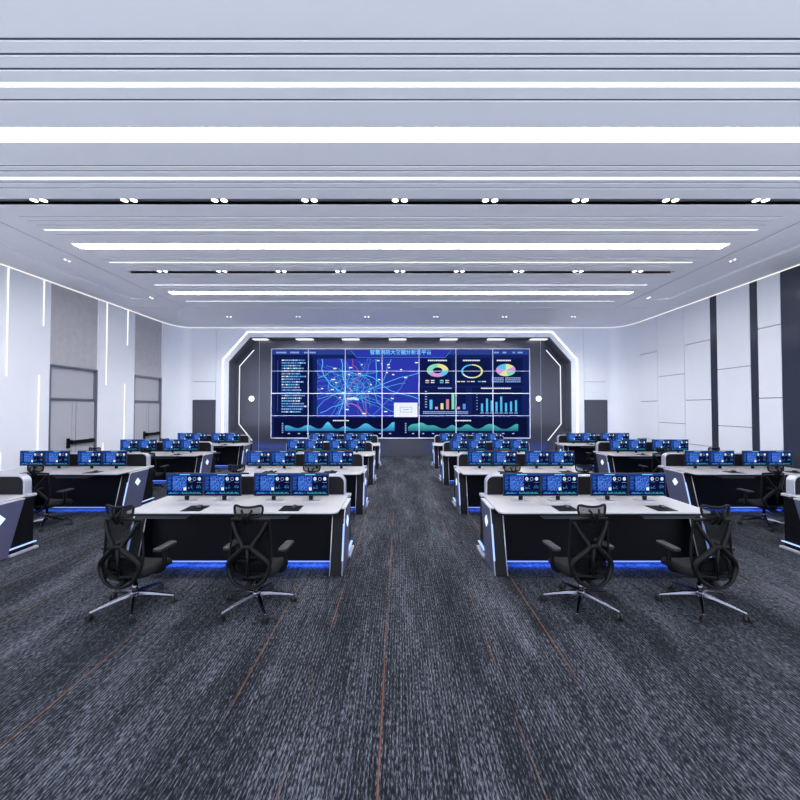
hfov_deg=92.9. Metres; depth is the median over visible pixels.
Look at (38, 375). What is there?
wall light line
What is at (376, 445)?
desk
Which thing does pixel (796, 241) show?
trim
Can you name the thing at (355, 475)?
desk
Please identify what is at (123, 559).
chair
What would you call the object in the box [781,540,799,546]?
step light
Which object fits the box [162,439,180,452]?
computer monitor
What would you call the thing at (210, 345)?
wall
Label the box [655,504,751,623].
chair
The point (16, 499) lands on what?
desk
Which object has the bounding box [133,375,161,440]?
door
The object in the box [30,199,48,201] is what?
spotlight
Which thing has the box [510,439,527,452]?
computer monitor
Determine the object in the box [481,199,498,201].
spotlight
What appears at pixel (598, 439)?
chair
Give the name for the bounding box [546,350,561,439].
strip light
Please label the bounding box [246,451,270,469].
computer monitor
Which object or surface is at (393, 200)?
spotlight
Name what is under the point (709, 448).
chair
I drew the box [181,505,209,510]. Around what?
mouse pad
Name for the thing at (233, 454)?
desk
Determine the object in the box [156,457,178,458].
keyboard tray
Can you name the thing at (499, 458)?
computer monitor
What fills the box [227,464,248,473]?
chair
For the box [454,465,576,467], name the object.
desktop
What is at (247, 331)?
light
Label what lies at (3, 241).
trim
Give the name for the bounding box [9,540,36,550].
step light
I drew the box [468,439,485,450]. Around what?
computer monitor
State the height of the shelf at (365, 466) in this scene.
0.034 m
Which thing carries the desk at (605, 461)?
on the floor
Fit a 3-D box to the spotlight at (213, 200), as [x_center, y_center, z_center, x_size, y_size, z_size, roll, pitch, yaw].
[-2.796,-3.101,5.882,0.260,0.042,0.116,0,-1,0]
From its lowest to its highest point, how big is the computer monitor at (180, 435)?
0.366 m
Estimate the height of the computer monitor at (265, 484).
0.366 m
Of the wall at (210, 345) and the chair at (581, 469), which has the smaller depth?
the chair at (581, 469)
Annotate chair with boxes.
[27,464,73,531]
[84,504,176,624]
[89,447,100,450]
[140,447,168,493]
[199,438,220,471]
[217,504,296,623]
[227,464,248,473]
[301,464,321,472]
[500,464,521,473]
[540,503,623,623]
[573,464,593,473]
[585,438,606,468]
[638,447,667,472]
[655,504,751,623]
[708,447,719,450]
[736,464,785,531]
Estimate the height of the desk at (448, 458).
1.020 m
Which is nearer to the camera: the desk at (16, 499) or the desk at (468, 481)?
the desk at (16, 499)
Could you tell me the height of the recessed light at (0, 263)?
0.012 m
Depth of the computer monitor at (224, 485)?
4.87 m
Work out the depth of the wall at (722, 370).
10.56 m
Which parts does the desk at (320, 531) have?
panel, modesty panel, panel, edge trim, panel, foot plate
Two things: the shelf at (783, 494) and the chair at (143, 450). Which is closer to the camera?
the shelf at (783, 494)
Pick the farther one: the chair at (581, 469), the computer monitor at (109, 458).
the computer monitor at (109, 458)
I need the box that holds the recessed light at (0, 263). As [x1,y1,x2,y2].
[0,263,189,327]
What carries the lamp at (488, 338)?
attached to the wall at (210, 345)
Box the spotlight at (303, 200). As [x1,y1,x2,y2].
[301,199,317,201]
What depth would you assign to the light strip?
15.50 m
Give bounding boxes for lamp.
[252,338,268,339]
[295,338,313,339]
[341,338,359,339]
[388,338,406,339]
[440,338,457,339]
[487,338,505,339]
[529,338,547,339]
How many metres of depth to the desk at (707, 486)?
7.26 m
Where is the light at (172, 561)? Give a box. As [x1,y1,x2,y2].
[172,561,329,561]
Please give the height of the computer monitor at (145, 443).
0.366 m
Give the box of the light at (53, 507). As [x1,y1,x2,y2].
[53,507,104,507]
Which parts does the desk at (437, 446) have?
panel, modesty panel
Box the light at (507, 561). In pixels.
[507,561,660,561]
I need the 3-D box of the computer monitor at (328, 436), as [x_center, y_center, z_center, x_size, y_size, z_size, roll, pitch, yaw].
[-2.276,1.286,12.750,0.480,0.366,0.152,0,-1,0]
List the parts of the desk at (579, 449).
modesty panel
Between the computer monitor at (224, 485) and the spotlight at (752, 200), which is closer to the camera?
the computer monitor at (224, 485)
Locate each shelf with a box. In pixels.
[23,493,36,496]
[44,465,153,467]
[127,451,215,452]
[245,465,366,467]
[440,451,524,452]
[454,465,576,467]
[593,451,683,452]
[658,465,766,467]
[781,493,794,496]
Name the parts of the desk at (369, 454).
modesty panel, panel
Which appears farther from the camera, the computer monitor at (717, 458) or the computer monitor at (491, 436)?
the computer monitor at (491, 436)
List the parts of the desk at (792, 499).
foot plate, panel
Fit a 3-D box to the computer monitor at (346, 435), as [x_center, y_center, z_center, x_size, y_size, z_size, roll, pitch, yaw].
[-1.635,1.286,12.750,0.480,0.366,0.152,0,-1,0]
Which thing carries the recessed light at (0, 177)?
in the ceiling
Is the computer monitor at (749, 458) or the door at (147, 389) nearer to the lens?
the computer monitor at (749, 458)
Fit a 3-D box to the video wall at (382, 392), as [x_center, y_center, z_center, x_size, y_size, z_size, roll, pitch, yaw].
[0.022,-0.269,15.478,10.545,3.660,0.061,0,-1,0]
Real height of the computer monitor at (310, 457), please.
0.366 m
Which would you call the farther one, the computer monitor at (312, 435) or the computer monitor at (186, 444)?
the computer monitor at (312, 435)
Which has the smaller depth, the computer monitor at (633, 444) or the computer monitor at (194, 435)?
the computer monitor at (633, 444)
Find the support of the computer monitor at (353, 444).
on the desk at (369, 454)
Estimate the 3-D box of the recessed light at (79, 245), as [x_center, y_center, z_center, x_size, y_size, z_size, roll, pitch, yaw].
[0.020,-3.064,7.502,12.800,0.038,0.222,0,-1,0]
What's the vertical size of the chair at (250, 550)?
1.047 m
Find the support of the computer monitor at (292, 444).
on the desk at (369, 454)
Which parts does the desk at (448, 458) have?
edge trim, panel, modesty panel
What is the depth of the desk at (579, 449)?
12.52 m
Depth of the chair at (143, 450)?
8.80 m
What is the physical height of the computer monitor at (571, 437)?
0.366 m
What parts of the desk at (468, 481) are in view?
edge trim, panel, modesty panel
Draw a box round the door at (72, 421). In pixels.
[48,364,97,452]
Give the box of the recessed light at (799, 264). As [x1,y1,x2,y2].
[610,264,799,327]
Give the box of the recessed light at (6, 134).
[0,128,799,140]
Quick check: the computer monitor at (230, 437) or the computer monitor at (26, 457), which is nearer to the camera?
the computer monitor at (26, 457)
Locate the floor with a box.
[0,456,799,799]
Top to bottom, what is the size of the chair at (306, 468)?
1.047 m
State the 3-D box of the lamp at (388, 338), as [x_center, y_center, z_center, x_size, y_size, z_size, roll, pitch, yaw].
[-0.100,-2.441,15.295,0.720,0.016,0.300,0,-1,0]
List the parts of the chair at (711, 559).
arm post, leg, leg, seat, leg, frame, leg, headrest arm, leg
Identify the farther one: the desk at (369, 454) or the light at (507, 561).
the desk at (369, 454)
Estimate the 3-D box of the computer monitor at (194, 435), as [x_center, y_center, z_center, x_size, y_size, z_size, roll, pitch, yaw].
[-6.700,1.286,12.750,0.480,0.366,0.152,0,-1,0]
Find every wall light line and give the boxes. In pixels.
[5,268,9,375]
[37,375,39,450]
[43,280,44,325]
[105,303,107,384]
[123,384,124,450]
[127,311,128,344]
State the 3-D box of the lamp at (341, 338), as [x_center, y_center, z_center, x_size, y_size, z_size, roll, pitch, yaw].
[-1.980,-2.441,15.295,0.720,0.016,0.300,0,-1,0]
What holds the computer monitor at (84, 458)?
on the desk at (130, 485)
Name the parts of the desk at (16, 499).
edge trim, panel, foot plate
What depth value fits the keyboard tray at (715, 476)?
6.97 m
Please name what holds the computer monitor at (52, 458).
on the desk at (130, 485)
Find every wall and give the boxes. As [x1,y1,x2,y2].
[0,265,192,470]
[192,328,607,455]
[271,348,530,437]
[607,265,799,468]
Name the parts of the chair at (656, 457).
frame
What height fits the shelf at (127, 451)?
0.034 m
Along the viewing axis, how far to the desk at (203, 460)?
9.92 m
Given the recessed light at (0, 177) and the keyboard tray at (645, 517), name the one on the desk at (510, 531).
the keyboard tray at (645, 517)
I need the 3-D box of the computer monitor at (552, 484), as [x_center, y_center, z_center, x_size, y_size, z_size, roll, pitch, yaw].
[2.045,1.121,4.941,0.480,0.366,0.152,0,-1,0]
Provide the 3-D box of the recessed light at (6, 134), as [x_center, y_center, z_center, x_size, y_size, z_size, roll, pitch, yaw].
[0.020,-3.128,4.442,12.800,0.038,0.222,0,-1,0]
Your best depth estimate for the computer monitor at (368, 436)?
12.68 m
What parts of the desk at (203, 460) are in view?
modesty panel, panel, panel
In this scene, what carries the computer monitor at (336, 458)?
on the desk at (355, 475)
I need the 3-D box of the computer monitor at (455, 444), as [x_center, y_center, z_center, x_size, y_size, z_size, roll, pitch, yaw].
[1.562,1.231,10.150,0.480,0.366,0.152,0,-1,0]
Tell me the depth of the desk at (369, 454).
9.98 m
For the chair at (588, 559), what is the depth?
3.61 m
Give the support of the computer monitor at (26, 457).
on the desk at (130, 485)
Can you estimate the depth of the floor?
2.80 m
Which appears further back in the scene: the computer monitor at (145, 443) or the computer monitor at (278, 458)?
the computer monitor at (145, 443)
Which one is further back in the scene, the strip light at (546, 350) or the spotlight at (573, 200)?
the strip light at (546, 350)
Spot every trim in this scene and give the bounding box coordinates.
[0,237,143,298]
[656,237,799,298]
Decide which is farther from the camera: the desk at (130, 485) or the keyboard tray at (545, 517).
the desk at (130, 485)
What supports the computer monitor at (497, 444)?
on the desk at (448, 458)
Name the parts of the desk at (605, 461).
panel, panel, modesty panel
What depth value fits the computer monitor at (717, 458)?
7.42 m
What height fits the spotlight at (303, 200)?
0.042 m
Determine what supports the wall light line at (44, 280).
attached to the wall at (73, 332)
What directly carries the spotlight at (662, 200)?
attached to the ceiling
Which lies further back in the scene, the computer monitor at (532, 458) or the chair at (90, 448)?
the chair at (90, 448)
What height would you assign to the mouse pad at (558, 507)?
0.004 m
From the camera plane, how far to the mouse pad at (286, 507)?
4.52 m
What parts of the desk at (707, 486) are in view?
panel, edge trim, panel, modesty panel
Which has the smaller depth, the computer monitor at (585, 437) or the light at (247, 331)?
the computer monitor at (585, 437)
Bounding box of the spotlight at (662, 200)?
[661,199,679,201]
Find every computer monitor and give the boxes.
[20,451,44,465]
[44,451,69,469]
[77,451,101,469]
[102,451,126,469]
[120,439,137,452]
[138,439,156,452]
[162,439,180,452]
[166,473,203,501]
[178,433,191,438]
[181,439,198,452]
[192,433,206,440]
[204,473,241,501]
[211,433,225,443]
[226,433,239,443]
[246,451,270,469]
[254,473,291,501]
[271,451,295,469]
[287,439,304,452]
[291,473,328,501]
[304,451,328,469]
[305,439,322,450]
[310,433,324,440]
[325,433,338,440]
[329,439,347,450]
[329,451,352,469]
[344,433,357,438]
[348,439,365,452]
[358,433,372,441]
[440,433,453,441]
[450,439,467,452]
[454,433,467,438]
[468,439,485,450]
[468,451,491,469]
[473,433,487,440]
[488,433,501,440]
[492,439,509,450]
[492,451,516,469]
[503,473,540,501]
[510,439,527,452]
[525,451,549,469]
[540,473,577,501]
[550,451,574,469]
[567,433,580,443]
[581,433,595,443]
[590,473,627,501]
[600,433,614,440]
[609,439,627,452]
[615,433,628,438]
[628,439,645,452]
[628,473,665,501]
[652,439,669,452]
[670,439,688,452]
[684,451,709,469]
[710,451,734,469]
[742,451,766,469]
[767,451,791,469]
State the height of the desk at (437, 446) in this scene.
1.020 m
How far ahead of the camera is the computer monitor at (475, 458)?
7.42 m
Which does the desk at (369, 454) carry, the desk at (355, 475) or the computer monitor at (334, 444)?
the computer monitor at (334, 444)
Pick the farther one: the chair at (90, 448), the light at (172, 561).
the chair at (90, 448)
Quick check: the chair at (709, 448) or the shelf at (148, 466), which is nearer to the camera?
the shelf at (148, 466)
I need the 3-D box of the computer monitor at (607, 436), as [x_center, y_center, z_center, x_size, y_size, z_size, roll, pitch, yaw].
[6.931,1.286,12.750,0.480,0.366,0.152,0,-1,0]
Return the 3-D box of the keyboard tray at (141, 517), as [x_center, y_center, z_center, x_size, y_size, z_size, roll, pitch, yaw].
[-2.775,1.362,4.553,0.660,0.044,0.278,0,-1,0]
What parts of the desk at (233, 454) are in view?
modesty panel, panel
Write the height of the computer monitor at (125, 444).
0.366 m
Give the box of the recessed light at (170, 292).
[170,292,630,293]
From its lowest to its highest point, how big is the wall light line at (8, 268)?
2.440 m
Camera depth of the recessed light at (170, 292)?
10.54 m
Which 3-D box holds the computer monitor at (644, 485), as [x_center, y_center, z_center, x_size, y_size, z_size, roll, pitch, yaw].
[3.168,1.121,4.941,0.480,0.366,0.152,0,-1,0]
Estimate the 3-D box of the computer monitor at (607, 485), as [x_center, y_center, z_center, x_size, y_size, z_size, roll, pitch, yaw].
[2.686,1.121,4.941,0.480,0.366,0.152,0,-1,0]
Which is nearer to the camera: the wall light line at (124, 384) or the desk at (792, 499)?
the desk at (792, 499)
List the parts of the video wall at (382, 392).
display panel, display panel, display panel, display panel, display panel, display panel, display panel, display panel, display panel, display panel, display panel, display panel, display panel, display panel, display panel, display panel, display panel, display panel, display panel, display panel, display panel, display panel, display panel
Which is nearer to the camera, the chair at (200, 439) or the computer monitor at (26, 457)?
the computer monitor at (26, 457)
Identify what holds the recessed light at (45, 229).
in the ceiling
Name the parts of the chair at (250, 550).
leg, leg, headrest arm, frame, seat, leg, leg, leg, arm post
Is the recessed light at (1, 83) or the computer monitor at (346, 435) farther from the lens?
the computer monitor at (346, 435)
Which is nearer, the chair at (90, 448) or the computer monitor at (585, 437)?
the chair at (90, 448)
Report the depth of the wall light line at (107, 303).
11.38 m
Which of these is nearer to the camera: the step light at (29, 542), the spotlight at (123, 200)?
the step light at (29, 542)
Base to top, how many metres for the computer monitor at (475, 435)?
0.366 m
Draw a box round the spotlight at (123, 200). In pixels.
[120,199,137,201]
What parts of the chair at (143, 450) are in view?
seat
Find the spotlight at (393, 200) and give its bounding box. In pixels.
[391,199,407,201]
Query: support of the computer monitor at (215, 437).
on the desk at (233, 454)
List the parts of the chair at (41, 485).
headrest arm, frame, seat, leg, arm post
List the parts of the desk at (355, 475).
modesty panel, panel, edge trim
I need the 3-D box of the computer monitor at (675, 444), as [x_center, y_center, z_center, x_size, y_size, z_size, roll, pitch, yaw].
[7.413,1.231,10.150,0.480,0.366,0.152,0,-1,0]
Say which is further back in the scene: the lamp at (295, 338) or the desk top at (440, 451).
the lamp at (295, 338)
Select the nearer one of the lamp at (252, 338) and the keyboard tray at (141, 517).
the keyboard tray at (141, 517)
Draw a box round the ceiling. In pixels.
[0,0,799,327]
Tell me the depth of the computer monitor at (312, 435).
12.68 m
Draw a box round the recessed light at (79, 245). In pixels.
[75,244,726,247]
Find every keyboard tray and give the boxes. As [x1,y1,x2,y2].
[53,476,94,477]
[135,516,189,518]
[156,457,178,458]
[260,516,288,518]
[541,516,579,518]
[627,457,651,458]
[640,516,695,518]
[715,476,755,477]
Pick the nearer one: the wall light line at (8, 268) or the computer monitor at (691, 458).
the computer monitor at (691, 458)
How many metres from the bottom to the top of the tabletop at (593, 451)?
0.034 m
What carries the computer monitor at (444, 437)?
on the desk at (437, 446)
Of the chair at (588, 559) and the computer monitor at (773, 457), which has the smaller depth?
the chair at (588, 559)
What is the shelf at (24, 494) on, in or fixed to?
attached to the desk at (16, 499)
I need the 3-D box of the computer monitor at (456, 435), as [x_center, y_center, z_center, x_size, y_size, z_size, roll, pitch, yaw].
[2.045,1.286,12.750,0.480,0.366,0.152,0,-1,0]
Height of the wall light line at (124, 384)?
2.700 m
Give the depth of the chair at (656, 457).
8.79 m
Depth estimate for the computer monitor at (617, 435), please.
12.68 m
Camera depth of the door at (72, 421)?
10.27 m
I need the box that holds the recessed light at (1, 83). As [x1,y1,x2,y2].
[0,82,799,85]
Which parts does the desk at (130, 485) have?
modesty panel, panel, edge trim, panel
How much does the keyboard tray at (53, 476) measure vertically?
0.044 m
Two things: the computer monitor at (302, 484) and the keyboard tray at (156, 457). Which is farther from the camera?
the keyboard tray at (156, 457)
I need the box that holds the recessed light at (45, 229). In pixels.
[45,229,757,229]
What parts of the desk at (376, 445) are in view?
panel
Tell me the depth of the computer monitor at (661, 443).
10.08 m
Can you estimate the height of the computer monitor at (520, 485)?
0.366 m
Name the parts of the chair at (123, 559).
leg, headrest arm, leg, frame, leg, seat, leg, leg, arm post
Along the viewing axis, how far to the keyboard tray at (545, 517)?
4.42 m
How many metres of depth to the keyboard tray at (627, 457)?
9.63 m
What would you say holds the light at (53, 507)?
attached to the desk at (130, 485)
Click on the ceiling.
(41, 40)
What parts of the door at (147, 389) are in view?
transom panel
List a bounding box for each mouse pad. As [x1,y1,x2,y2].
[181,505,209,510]
[278,505,302,510]
[551,505,576,510]
[645,505,676,510]
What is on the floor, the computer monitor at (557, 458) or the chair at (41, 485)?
the chair at (41, 485)
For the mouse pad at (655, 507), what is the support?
on the desk at (510, 531)
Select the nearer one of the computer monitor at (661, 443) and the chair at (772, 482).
the chair at (772, 482)
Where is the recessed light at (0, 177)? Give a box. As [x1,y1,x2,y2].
[0,177,799,178]
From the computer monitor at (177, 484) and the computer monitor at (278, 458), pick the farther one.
the computer monitor at (278, 458)
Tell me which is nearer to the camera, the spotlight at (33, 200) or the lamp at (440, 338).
the spotlight at (33, 200)
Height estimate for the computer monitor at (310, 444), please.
0.366 m
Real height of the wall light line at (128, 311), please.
1.130 m
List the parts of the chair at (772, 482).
arm post, leg, seat, leg, frame, leg, headrest arm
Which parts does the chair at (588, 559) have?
arm post, leg, leg, seat, leg, frame, headrest arm, leg, leg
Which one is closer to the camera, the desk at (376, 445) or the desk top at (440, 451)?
the desk top at (440, 451)
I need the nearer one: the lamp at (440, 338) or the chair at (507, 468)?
the chair at (507, 468)
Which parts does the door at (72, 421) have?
handle plate, transom panel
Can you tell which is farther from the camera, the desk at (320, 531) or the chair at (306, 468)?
the chair at (306, 468)
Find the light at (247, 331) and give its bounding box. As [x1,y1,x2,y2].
[222,331,577,432]
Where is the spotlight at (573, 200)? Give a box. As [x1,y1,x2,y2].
[571,199,588,201]
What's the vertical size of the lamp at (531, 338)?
0.016 m
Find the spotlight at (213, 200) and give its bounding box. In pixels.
[211,199,227,201]
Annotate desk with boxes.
[0,453,153,507]
[0,474,38,560]
[125,441,215,480]
[133,474,353,575]
[207,435,251,465]
[244,453,368,513]
[286,441,376,484]
[309,435,380,468]
[431,435,503,468]
[439,441,529,484]
[452,453,576,513]
[477,474,701,575]
[555,435,599,465]
[593,441,683,472]
[658,453,799,507]
[779,474,799,553]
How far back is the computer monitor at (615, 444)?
10.08 m
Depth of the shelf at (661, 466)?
7.78 m
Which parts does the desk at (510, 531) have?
foot plate, panel, edge trim, panel, modesty panel, panel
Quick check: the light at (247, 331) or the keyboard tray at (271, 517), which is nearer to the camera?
the keyboard tray at (271, 517)
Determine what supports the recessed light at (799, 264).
in the ceiling
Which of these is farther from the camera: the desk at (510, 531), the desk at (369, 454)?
the desk at (369, 454)
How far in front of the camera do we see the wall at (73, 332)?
10.44 m
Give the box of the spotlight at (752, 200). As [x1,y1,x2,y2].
[751,199,769,201]
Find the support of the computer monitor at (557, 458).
on the desk at (468, 481)

